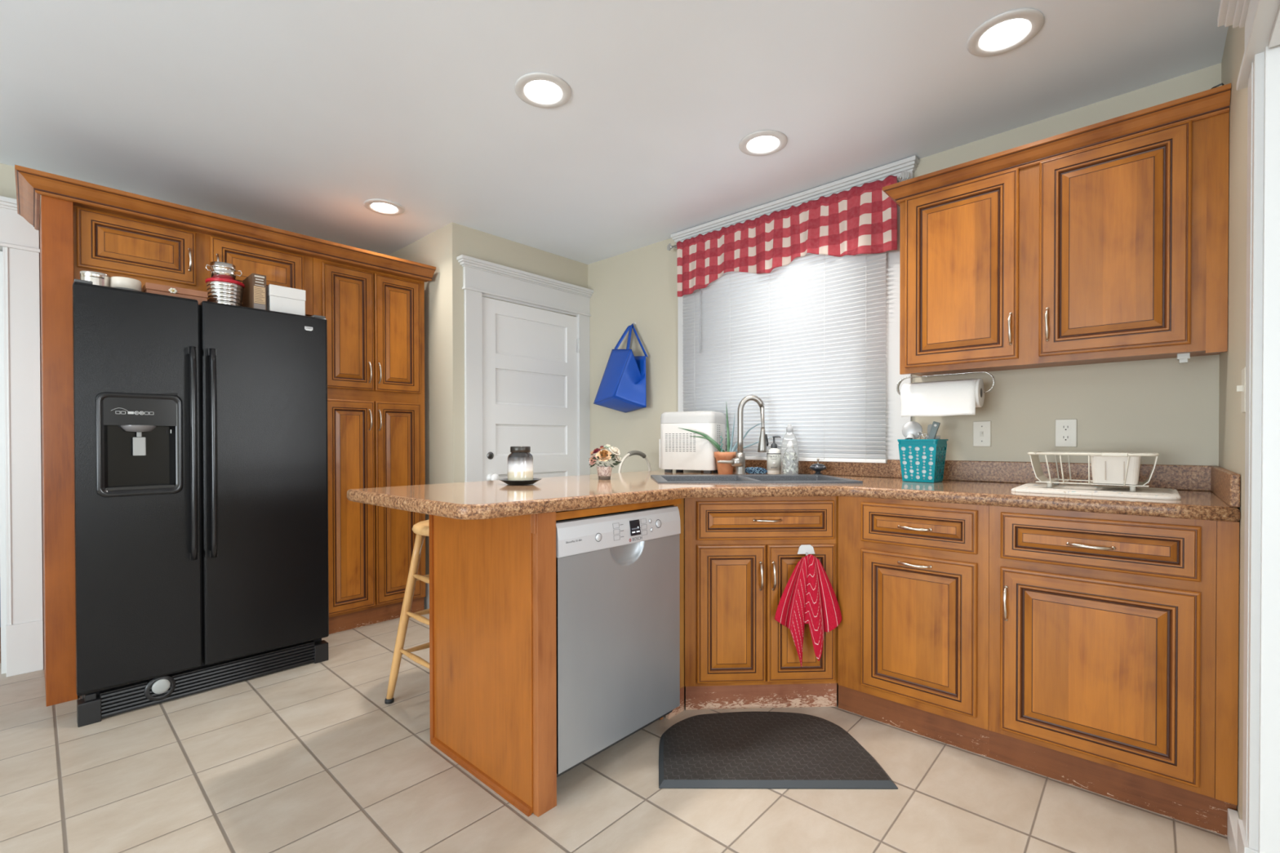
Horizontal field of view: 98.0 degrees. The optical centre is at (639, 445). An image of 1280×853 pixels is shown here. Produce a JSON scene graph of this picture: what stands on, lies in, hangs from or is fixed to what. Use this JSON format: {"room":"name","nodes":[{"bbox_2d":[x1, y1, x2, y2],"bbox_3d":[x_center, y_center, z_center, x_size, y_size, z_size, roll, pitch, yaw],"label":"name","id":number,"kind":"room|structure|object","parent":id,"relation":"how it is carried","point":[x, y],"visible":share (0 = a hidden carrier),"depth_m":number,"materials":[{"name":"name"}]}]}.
{"room":"kitchen","nodes":[
{"label":"kitchen","id":0,"kind":"room"},
{"bbox_2d":[0,163,44,661],"bbox_3d":[-3.850,-0.130,1.924,0.120,2.440,5.845,0,1,42],"label":"wall","id":1,"kind":"structure","parent":0,"point":[7,175],"depth_m":2.70,"materials":[{"name":"beige paint"}]},
{"bbox_2d":[0,195,39,259],"bbox_3d":[-3.339,-1.033,2.256,0.178,0.224,1.236,0,1,42],"label":"trim","id":2,"kind":"structure","parent":1,"relation":"attached to","point":[15,232],"depth_m":2.61,"materials":[{"name":"white paint"}]},
{"bbox_2d":[0,246,43,677],"bbox_3d":[-3.025,0.072,2.716,0.270,2.020,0.136,0,1,42],"label":"trim","id":3,"kind":"structure","parent":1,"relation":"attached to","point":[20,438],"depth_m":2.63,"materials":[{"name":"white paint"}]},
{"bbox_2d":[72,204,312,315],"bbox_3d":[-2.353,-0.885,2.946,0.702,0.330,0.932,0,1,42],"label":"upper cabinet","id":4,"kind":"object","parent":1,"relation":"attached to","point":[113,245],"visible":0.67,"depth_m":2.62,"materials":[{"name":"brown wood"}]},
{"bbox_2d":[14,164,435,282],"bbox_3d":[-2.157,-1.075,3.099,0.782,0.076,1.753,0,1,42],"label":"crown molding","id":5,"kind":"structure","parent":4,"relation":"attached to","point":[30,184],"depth_m":2.62,"materials":[{"name":"brown wood"}]},
{"bbox_2d":[389,227,443,574],"bbox_3d":[-1.538,-0.149,3.852,0.930,2.440,0.120,0,1,42],"label":"wall","id":6,"kind":"structure","parent":0,"point":[428,250],"depth_m":3.58,"materials":[{"name":"beige paint"}]},
{"bbox_2d":[424,582,429,609],"bbox_3d":[-1.495,0.977,3.728,0.930,0.190,0.018,0,1,42],"label":"baseboard","id":7,"kind":"structure","parent":6,"relation":"attached to","point":[427,585],"depth_m":3.61,"materials":[{"name":"white paint"}]},
{"bbox_2d":[442,222,587,483],"bbox_3d":[-0.815,-0.150,3.864,0.120,2.440,1.115,0,1,42],"label":"wall","id":8,"kind":"structure","parent":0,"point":[458,239],"depth_m":3.46,"materials":[{"name":"beige paint"}]},
{"bbox_2d":[456,254,593,482],"bbox_3d":[-0.752,-0.047,3.826,0.106,2.235,1.087,0,1,42],"label":"door frame","id":9,"kind":"structure","parent":8,"relation":"attached to","point":[486,277],"depth_m":3.63,"materials":[{"name":"white paint"}]},
{"bbox_2d":[482,297,579,480],"bbox_3d":[-0.721,0.055,3.845,0.109,2.014,0.820,0,1,42],"label":"door","id":10,"kind":"structure","parent":8,"relation":"attached to","point":[530,354],"depth_m":3.84,"materials":[{"name":"white paint"}]},
{"bbox_2d":[0,0,1228,264],"bbox_3d":[-0.504,-1.378,-0.189,7.900,0.080,7.260,0,1,42],"label":"ceiling","id":11,"kind":"structure","parent":0,"point":[288,115],"depth_m":2.17,"materials":[{"name":"paint"}]},
{"bbox_2d":[363,199,404,215],"bbox_3d":[-1.462,-1.358,3.179,0.214,0.008,0.214,0,1,42],"label":"recessed light","id":12,"kind":"object","parent":11,"relation":"in","point":[383,206],"visible":1,"depth_m":3.17,"materials":[{"name":"white paint"}]},
{"bbox_2d":[514,72,571,108],"bbox_3d":[-0.370,-1.351,2.127,0.214,0.008,0.214,0,1,42],"label":"recessed light","id":13,"kind":"object","parent":11,"relation":"in","point":[543,91],"visible":1,"depth_m":2.12,"materials":[{"name":"white paint"}]},
{"bbox_2d":[738,129,787,155],"bbox_3d":[0.554,-1.356,2.504,0.214,0.008,0.214,0,1,42],"label":"recessed light","id":14,"kind":"object","parent":11,"relation":"in","point":[766,142],"visible":1,"depth_m":2.50,"materials":[{"name":"white paint"}]},
{"bbox_2d":[966,8,1044,57],"bbox_3d":[1.199,-1.351,1.830,0.214,0.008,0.214,0,1,42],"label":"recessed light","id":15,"kind":"object","parent":11,"relation":"in","point":[1006,32],"visible":1,"depth_m":1.82,"materials":[{"name":"white paint"}]},
{"bbox_2d":[0,608,1230,852],"bbox_3d":[-1.570,1.126,0.809,10.800,0.060,7.260,0,1,42],"label":"floor","id":16,"kind":"structure","parent":0,"point":[312,757],"depth_m":1.73,"materials":[{"name":"tile"}]},
{"bbox_2d":[0,598,0,627],"bbox_3d":[-3.832,0.929,3.255,0.040,0.300,0.180,0,1,42],"label":"box","id":17,"kind":"object","parent":16,"relation":"on","point":[0,598],"visible":0.02,"depth_m":3.29,"materials":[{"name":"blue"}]},
{"bbox_2d":[39,195,77,706],"bbox_3d":[-2.695,0.023,2.572,0.709,2.120,0.092,0,1,42],"label":"panel","id":18,"kind":"object","parent":16,"relation":"on","point":[56,215],"visible":0.98,"depth_m":2.33,"materials":[{"name":"brown wood"}]},
{"bbox_2d":[71,279,328,727],"bbox_3d":[-2.121,0.218,2.695,0.835,1.726,0.892,0,1,42],"label":"refrigerator","id":19,"kind":"object","parent":16,"relation":"on","point":[201,448],"visible":0.99,"depth_m":2.38,"materials":[{"name":"black metal"}]},
{"bbox_2d":[79,270,110,286],"bbox_3d":[-2.234,-0.662,2.280,0.092,0.082,0.092,0,1,42],"label":"tin","id":20,"kind":"object","parent":19,"relation":"on","point":[96,277],"visible":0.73,"depth_m":2.25,"materials":[{"name":"silver metal"}]},
{"bbox_2d":[110,276,141,291],"bbox_3d":[-2.164,-0.659,2.341,0.098,0.076,0.098,0,1,42],"label":"tin","id":21,"kind":"object","parent":19,"relation":"on","point":[122,282],"visible":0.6,"depth_m":2.31,"materials":[{"name":"grey"}]},
{"bbox_2d":[141,282,208,304],"bbox_3d":[-2.067,-0.656,2.474,0.148,0.068,0.210,0,1,42],"label":"wooden box","id":22,"kind":"object","parent":19,"relation":"on","point":[200,295],"visible":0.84,"depth_m":2.42,"materials":[{"name":"brown wood"}]},
{"bbox_2d":[204,277,244,306],"bbox_3d":[-1.945,-0.695,2.610,0.149,0.143,0.149,0,1,42],"label":"ribbed canister","id":23,"kind":"object","parent":19,"relation":"on","point":[222,291],"visible":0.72,"depth_m":2.56,"materials":[{"name":"silver metal"}]},
{"bbox_2d":[205,261,242,279],"bbox_3d":[-1.941,-0.807,2.604,0.120,0.080,0.104,0,0,-16],"label":"steel canister","id":24,"kind":"object","parent":23,"relation":"on","point":[218,269],"visible":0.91,"depth_m":2.57,"materials":[{"name":"silver metal"}]},
{"bbox_2d":[242,273,266,310],"bbox_3d":[-1.872,-0.718,2.700,0.188,0.187,0.056,0,1,42],"label":"carton","id":25,"kind":"object","parent":19,"relation":"on","point":[255,290],"visible":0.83,"depth_m":2.64,"materials":[{"name":"brown cardboard"}]},
{"bbox_2d":[266,284,305,315],"bbox_3d":[-1.773,-0.699,2.768,0.144,0.148,0.154,0,1,42],"label":"box","id":26,"kind":"object","parent":19,"relation":"on","point":[278,298],"visible":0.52,"depth_m":2.71,"materials":[{"name":"white cardboard"}]},
{"bbox_2d":[307,257,425,634],"bbox_3d":[-1.819,0.009,3.535,0.702,2.130,0.642,0,1,42],"label":"pantry cabinet","id":27,"kind":"object","parent":16,"relation":"on","point":[375,320],"visible":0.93,"depth_m":3.30,"materials":[{"name":"brown wood"}]},
{"bbox_2d":[384,520,429,704],"bbox_3d":[-0.783,0.702,2.349,0.429,0.760,0.416,0,1,42],"label":"bar stool","id":28,"kind":"object","parent":16,"relation":"on","point":[421,529],"visible":0.2,"depth_m":2.33,"materials":[{"name":"brown wood"}]},
{"bbox_2d":[428,497,684,817],"bbox_3d":[-0.267,0.638,2.122,0.628,0.892,0.816,0,1,42],"label":"base cabinet","id":29,"kind":"object","parent":16,"relation":"on","point":[493,659],"visible":0.62,"depth_m":1.76,"materials":[{"name":"brown wood"}]},
{"bbox_2d":[555,506,680,777],"bbox_3d":[-0.267,0.628,2.096,0.613,0.791,0.590,0,1,42],"label":"dishwasher","id":30,"kind":"object","parent":29,"relation":"in","point":[618,574],"visible":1,"depth_m":1.86,"materials":[{"name":"grey metal"}]},
{"bbox_2d":[617,450,651,472],"bbox_3d":[-0.150,0.552,3.666,0.353,1.040,0.339,0,1,42],"label":"metal chair","id":31,"kind":"object","parent":16,"relation":"on","point":[641,454],"visible":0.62,"depth_m":3.54,"materials":[{"name":"silver metal"}]},
{"bbox_2d":[684,496,838,710],"bbox_3d":[0.489,0.640,2.687,1.020,0.876,1.043,0,1,42],"label":"base cabinet","id":32,"kind":"object","parent":16,"relation":"on","point":[741,556],"visible":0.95,"depth_m":2.26,"materials":[{"name":"brown wood"}]},
{"bbox_2d":[797,544,814,555],"bbox_3d":[0.675,0.429,2.244,0.072,0.049,0.033,0,0,-3],"label":"towel hook","id":33,"kind":"object","parent":32,"relation":"attached to","point":[806,549],"visible":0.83,"depth_m":2.26,"materials":[{"name":"white paint"}]},
{"bbox_2d":[774,554,841,666],"bbox_3d":[0.677,0.663,2.230,0.283,0.455,0.046,0,0,-1],"label":"dish towel","id":34,"kind":"object","parent":33,"relation":"hanging from","point":[808,596],"visible":1,"depth_m":2.22,"materials":[{"name":"red fabric"}]},
{"bbox_2d":[658,711,897,789],"bbox_3d":[0.439,1.073,1.997,0.754,0.018,0.481,0,0,0],"label":"floor mat","id":35,"kind":"object","parent":16,"relation":"on","point":[734,749],"visible":1,"depth_m":1.91,"materials":[{"name":"black rubber"}]},
{"bbox_2d":[838,496,989,757],"bbox_3d":[1.194,0.642,2.303,0.535,0.876,0.658,0,1,42],"label":"base cabinet","id":36,"kind":"object","parent":16,"relation":"on","point":[913,575],"visible":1,"depth_m":2.06,"materials":[{"name":"brown wood"}]},
{"bbox_2d":[988,505,1239,835],"bbox_3d":[1.608,0.644,1.925,0.586,0.876,0.658,0,1,42],"label":"base cabinet","id":37,"kind":"object","parent":16,"relation":"on","point":[1113,638],"visible":0.99,"depth_m":1.68,"materials":[{"name":"brown wood"}]},
{"bbox_2d":[346,459,1240,522],"bbox_3d":[0.444,0.141,2.025,2.444,0.131,2.132,0,1,42],"label":"countertop","id":38,"kind":"structure","parent":37,"relation":"on","point":[483,500],"depth_m":1.99,"materials":[{"name":"stone"}]},
{"bbox_2d":[498,478,541,484],"bbox_3d":[-0.473,0.144,2.203,0.166,0.019,0.166,0,1,42],"label":"dish","id":39,"kind":"object","parent":38,"relation":"on","point":[504,480],"visible":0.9,"depth_m":2.15,"materials":[{"name":"black ceramic"}]},
{"bbox_2d":[507,446,533,480],"bbox_3d":[-0.473,0.074,2.202,0.100,0.140,0.100,0,1,42],"label":"jar candle","id":40,"kind":"object","parent":39,"relation":"on","point":[520,461],"visible":0.84,"depth_m":2.16,"materials":[{"name":"clear glass"}]},
{"bbox_2d":[588,444,621,479],"bbox_3d":[-0.164,0.076,2.577,0.159,0.162,0.147,0,1,42],"label":"flower pot","id":41,"kind":"object","parent":38,"relation":"on","point":[604,473],"visible":1,"depth_m":2.55,"materials":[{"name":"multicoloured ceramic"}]},
{"bbox_2d":[658,411,725,473],"bbox_3d":[0.307,-0.020,3.270,0.349,0.352,0.241,0,1,26],"label":"machine","id":42,"kind":"object","parent":38,"relation":"on","point":[678,451],"visible":0.87,"depth_m":3.16,"materials":[{"name":"white plastic"}]},
{"bbox_2d":[665,433,695,451],"bbox_3d":[0.230,-0.016,3.175,0.186,0.101,0.003,0,1,26],"label":"vent","id":43,"kind":"object","parent":42,"relation":"attached to","point":[665,433],"depth_m":3.17,"materials":[{"name":"white plastic"}]},
{"bbox_2d":[678,401,772,474],"bbox_3d":[0.487,-0.043,3.092,0.541,0.400,0.125,0,0,-12],"label":"aloe","id":44,"kind":"object","parent":38,"relation":"on","point":[722,468],"visible":0.91,"depth_m":3.08,"materials":[{"name":"plant"}]},
{"bbox_2d":[714,451,736,474],"bbox_3d":[0.474,0.097,3.090,0.125,0.121,0.126,0,1,42],"label":"pot","id":45,"kind":"object","parent":44,"relation":"attached to","point":[722,468],"depth_m":3.05,"materials":[{"name":"ceramic"}]},
{"bbox_2d":[717,395,768,474],"bbox_3d":[0.551,-0.058,3.006,0.286,0.431,0.076,0,0,-9],"label":"kitchen faucet","id":46,"kind":"object","parent":38,"relation":"on","point":[739,462],"visible":0.96,"depth_m":3.00,"materials":[{"name":"silver metal"}]},
{"bbox_2d":[745,466,767,474],"bbox_3d":[0.643,0.137,3.040,0.159,0.040,0.044,0,0,1],"label":"sponge","id":47,"kind":"object","parent":38,"relation":"on","point":[752,470],"visible":0.99,"depth_m":3.03,"materials":[{"name":"blue"}]},
{"bbox_2d":[650,474,862,483],"bbox_3d":[0.502,0.248,2.602,0.875,0.192,0.500,0,0,-3],"label":"sink","id":48,"kind":"object","parent":38,"relation":"in","point":[697,478],"visible":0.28,"depth_m":2.74,"materials":[{"name":"grey metal"}]},
{"bbox_2d":[661,475,754,481],"bbox_3d":[0.301,0.248,2.566,0.380,0.192,0.365,0,0,-3],"label":"basin","id":49,"kind":"object","parent":48,"relation":"in","point":[664,478],"depth_m":2.74,"materials":[{"name":"silver metal"}]},
{"bbox_2d":[744,475,847,480],"bbox_3d":[0.705,0.247,2.584,0.380,0.192,0.365,0,0,-3],"label":"basin","id":50,"kind":"object","parent":48,"relation":"in","point":[747,477],"depth_m":2.76,"materials":[{"name":"silver metal"}]},
{"bbox_2d":[766,435,781,474],"bbox_3d":[0.731,0.053,3.034,0.076,0.208,0.078,0,0,14],"label":"soap bottle","id":51,"kind":"object","parent":38,"relation":"on","point":[773,455],"visible":0.99,"depth_m":3.00,"materials":[{"name":"white plastic"}]},
{"bbox_2d":[780,423,798,474],"bbox_3d":[0.801,0.022,2.978,0.094,0.272,0.094,0,1,42],"label":"detergent bottle","id":52,"kind":"object","parent":38,"relation":"on","point":[789,435],"visible":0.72,"depth_m":2.96,"materials":[{"name":"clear plastic"}]},
{"bbox_2d":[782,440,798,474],"bbox_3d":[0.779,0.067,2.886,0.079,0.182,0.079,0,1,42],"label":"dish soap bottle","id":53,"kind":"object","parent":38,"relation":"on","point":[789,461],"visible":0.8,"depth_m":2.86,"materials":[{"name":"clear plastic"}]},
{"bbox_2d":[808,457,826,474],"bbox_3d":[0.921,0.112,2.878,0.086,0.092,0.086,0,1,42],"label":"stopper","id":54,"kind":"object","parent":38,"relation":"on","point":[817,467],"visible":0.91,"depth_m":2.85,"materials":[{"name":"grey metal"}]},
{"bbox_2d":[897,421,948,482],"bbox_3d":[1.253,0.028,2.480,0.154,0.265,0.184,-1,1,-45],"label":"utensil basket","id":55,"kind":"object","parent":38,"relation":"on","point":[922,460],"depth_m":2.43,"materials":[{"name":"teal plastic"}]},
{"bbox_2d":[905,433,914,439],"bbox_3d":[1.205,0.052,2.482,0.038,0.207,0.044,0,1,42],"label":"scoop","id":56,"kind":"object","parent":55,"relation":"in","point":[909,436],"visible":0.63,"depth_m":2.47,"materials":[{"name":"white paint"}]},
{"bbox_2d":[902,421,922,439],"bbox_3d":[1.230,0.022,2.514,0.084,0.262,0.017,0,1,34],"label":"strainer","id":57,"kind":"object","parent":55,"relation":"in","point":[913,428],"visible":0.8,"depth_m":2.51,"materials":[{"name":"grey metal"}]},
{"bbox_2d":[927,424,932,435],"bbox_3d":[1.295,0.027,2.480,0.026,0.243,0.008,0,1,42],"label":"spatula","id":58,"kind":"object","parent":55,"relation":"in","point":[929,427],"visible":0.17,"depth_m":2.48,"materials":[{"name":"silver metal"}]},
{"bbox_2d":[926,435,940,439],"bbox_3d":[1.305,0.056,2.476,0.056,0.199,0.056,0,1,42],"label":"utensil","id":59,"kind":"object","parent":55,"relation":"in","point":[936,437],"visible":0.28,"depth_m":2.45,"materials":[{"name":"white paint"}]},
{"bbox_2d":[1011,483,1181,499],"bbox_3d":[1.617,0.160,1.985,0.440,0.009,0.420,0,1,42],"label":"drying mat","id":60,"kind":"object","parent":38,"relation":"on","point":[1061,489],"visible":1,"depth_m":1.90,"materials":[{"name":"white fabric"}]},
{"bbox_2d":[1027,451,1159,492],"bbox_3d":[1.636,0.090,2.014,0.355,0.129,0.278,0,1,42],"label":"dish rack","id":61,"kind":"object","parent":60,"relation":"on","point":[1034,458],"visible":0.94,"depth_m":2.00,"materials":[{"name":"beige plastic"}]},
{"bbox_2d":[1089,452,1141,484],"bbox_3d":[1.663,0.077,1.944,0.136,0.106,0.218,0,1,42],"label":"bin","id":62,"kind":"object","parent":61,"relation":"hanging from","point":[1106,468],"visible":0.79,"depth_m":1.88,"materials":[{"name":"beige plastic"}]},
{"bbox_2d":[587,62,1221,491],"bbox_3d":[0.883,-0.146,3.162,3.615,2.440,0.140,0,1,42],"label":"wall","id":63,"kind":"structure","parent":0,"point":[1166,407],"depth_m":2.37,"materials":[{"name":"beige paint"}]},
{"bbox_2d":[681,241,887,462],"bbox_3d":[0.733,-0.602,3.121,1.256,1.372,0.045,0,1,42],"label":"window blind","id":64,"kind":"object","parent":63,"relation":"attached to","point":[806,337],"visible":0.61,"depth_m":3.00,"materials":[{"name":"white plastic"}]},
{"bbox_2d":[671,155,919,459],"bbox_3d":[0.802,-0.647,3.170,1.479,1.430,0.170,0,1,42],"label":"window","id":65,"kind":"structure","parent":63,"relation":"attached to","point":[895,424],"depth_m":2.73,"materials":[{"name":"white paint"}]},
{"bbox_2d":[666,170,909,250],"bbox_3d":[0.734,-1.271,3.113,1.466,0.042,0.070,0,1,42],"label":"curtain rod","id":66,"kind":"object","parent":65,"relation":"attached to","point":[904,175],"visible":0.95,"depth_m":2.61,"materials":[{"name":"white metal"}]},
{"bbox_2d":[676,175,897,297],"bbox_3d":[0.720,-1.110,3.074,1.329,0.359,0.057,0,1,42],"label":"window valance","id":67,"kind":"object","parent":66,"relation":"hanging from","point":[862,220],"visible":0.99,"depth_m":2.98,"materials":[{"name":"fabric"}]},
{"bbox_2d":[733,459,1211,491],"bbox_3d":[1.224,0.114,2.744,2.264,0.090,0.018,0,1,42],"label":"backsplash","id":68,"kind":"structure","parent":63,"relation":"attached to","point":[1189,477],"depth_m":2.39,"materials":[{"name":"stone"}]},
{"bbox_2d":[973,421,991,446],"bbox_3d":[1.520,-0.051,2.474,0.070,0.114,0.016,0,1,42],"label":"light switch","id":69,"kind":"object","parent":63,"relation":"attached to","point":[981,429],"visible":1,"depth_m":2.47,"materials":[{"name":"beige plastic"}]},
{"bbox_2d":[882,83,1231,376],"bbox_3d":[1.561,-0.702,2.204,1.044,0.844,0.349,0,1,42],"label":"upper cabinet","id":70,"kind":"object","parent":63,"relation":"attached to","point":[1107,241],"visible":1,"depth_m":2.01,"materials":[{"name":"brown wood"}]},
{"bbox_2d":[896,371,995,395],"bbox_3d":[1.309,-0.261,2.398,0.379,0.086,0.034,0,1,42],"label":"paper towel holder","id":71,"kind":"object","parent":70,"relation":"attached to","point":[904,378],"visible":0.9,"depth_m":2.39,"materials":[{"name":"silver metal"}]},
{"bbox_2d":[900,378,984,417],"bbox_3d":[1.302,-0.201,2.404,0.300,0.154,0.122,0,1,42],"label":"paper towel roll","id":72,"kind":"object","parent":71,"relation":"hanging from","point":[957,397],"visible":1,"depth_m":2.35,"materials":[{"name":"white paper"}]},
{"bbox_2d":[1054,418,1076,447],"bbox_3d":[1.742,-0.050,2.276,0.072,0.115,0.008,0,1,42],"label":"wall outlet","id":73,"kind":"object","parent":63,"relation":"attached to","point":[1065,429],"visible":1,"depth_m":2.27,"materials":[{"name":"beige plastic"}]},
{"bbox_2d":[1060,434,1071,441],"bbox_3d":[1.740,-0.029,2.273,0.035,0.029,0.002,0,1,42],"label":"receptacle","id":74,"kind":"object","parent":73,"relation":"attached to","point":[1064,437],"depth_m":2.27,"materials":[{"name":"beige plastic"}]},
{"bbox_2d":[1060,424,1071,431],"bbox_3d":[1.740,-0.071,2.273,0.035,0.029,0.002,0,1,42],"label":"receptacle","id":75,"kind":"object","parent":73,"relation":"attached to","point":[1063,427],"depth_m":2.27,"materials":[{"name":"beige plastic"}]},
{"bbox_3d":[-0.046,-0.853,3.889,0.020,0.019,0.030,0,1,42],"label":"wall hook","id":76,"kind":"object","parent":63,"relation":"attached to","visible":0},
{"bbox_2d":[593,323,648,413],"bbox_3d":[-0.147,-0.539,3.863,0.188,0.619,0.467,0,1,-40],"label":"tote bag","id":77,"kind":"object","parent":76,"relation":"hanging from","point":[622,388],"visible":1,"depth_m":3.78,"materials":[{"name":"blue fabric"}]},
{"bbox_2d":[1218,24,1247,819],"bbox_3d":[-0.230,-0.115,-0.631,0.140,2.440,6.960,0,1,42],"label":"wall","id":78,"kind":"structure","parent":0,"point":[1232,422],"depth_m":1.59,"materials":[{"name":"beige paint"}]},
{"bbox_2d":[1226,808,1239,852],"bbox_3d":[1.532,1.044,1.422,0.020,0.085,0.292,0,1,42],"label":"baseboard","id":79,"kind":"structure","parent":78,"relation":"attached to","point":[1233,815],"depth_m":1.48,"materials":[{"name":"white paint"}]},
{"bbox_2d":[1235,367,1245,413],"bbox_3d":[1.547,-0.141,1.430,0.018,0.115,0.070,0,1,42],"label":"light switch","id":80,"kind":"object","parent":78,"relation":"attached to","point":[1242,388],"visible":0.69,"depth_m":1.43,"materials":[{"name":"beige plastic"}]},
{"bbox_2d":[1217,0,1279,90],"bbox_3d":[0.313,-0.946,0.109,0.063,0.210,3.397,0,1,42],"label":"trim","id":81,"kind":"structure","parent":78,"relation":"attached to","point":[1258,17],"depth_m":1.22,"materials":[{"name":"white paint"}]},
{"bbox_2d":[1237,51,1264,852],"bbox_3d":[1.387,0.113,1.262,0.025,1.950,0.127,0,1,42],"label":"trim","id":82,"kind":"structure","parent":78,"relation":"attached to","point":[1247,827],"depth_m":1.22,"materials":[{"name":"white paint"}]},
{"bbox_2d":[1257,4,1279,852],"bbox_3d":[0.365,0.129,0.010,0.164,1.940,3.105,0,1,42],"label":"trim","id":83,"kind":"structure","parent":78,"relation":"attached to","point":[1268,840],"depth_m":1.19,"materials":[{"name":"white paint"}]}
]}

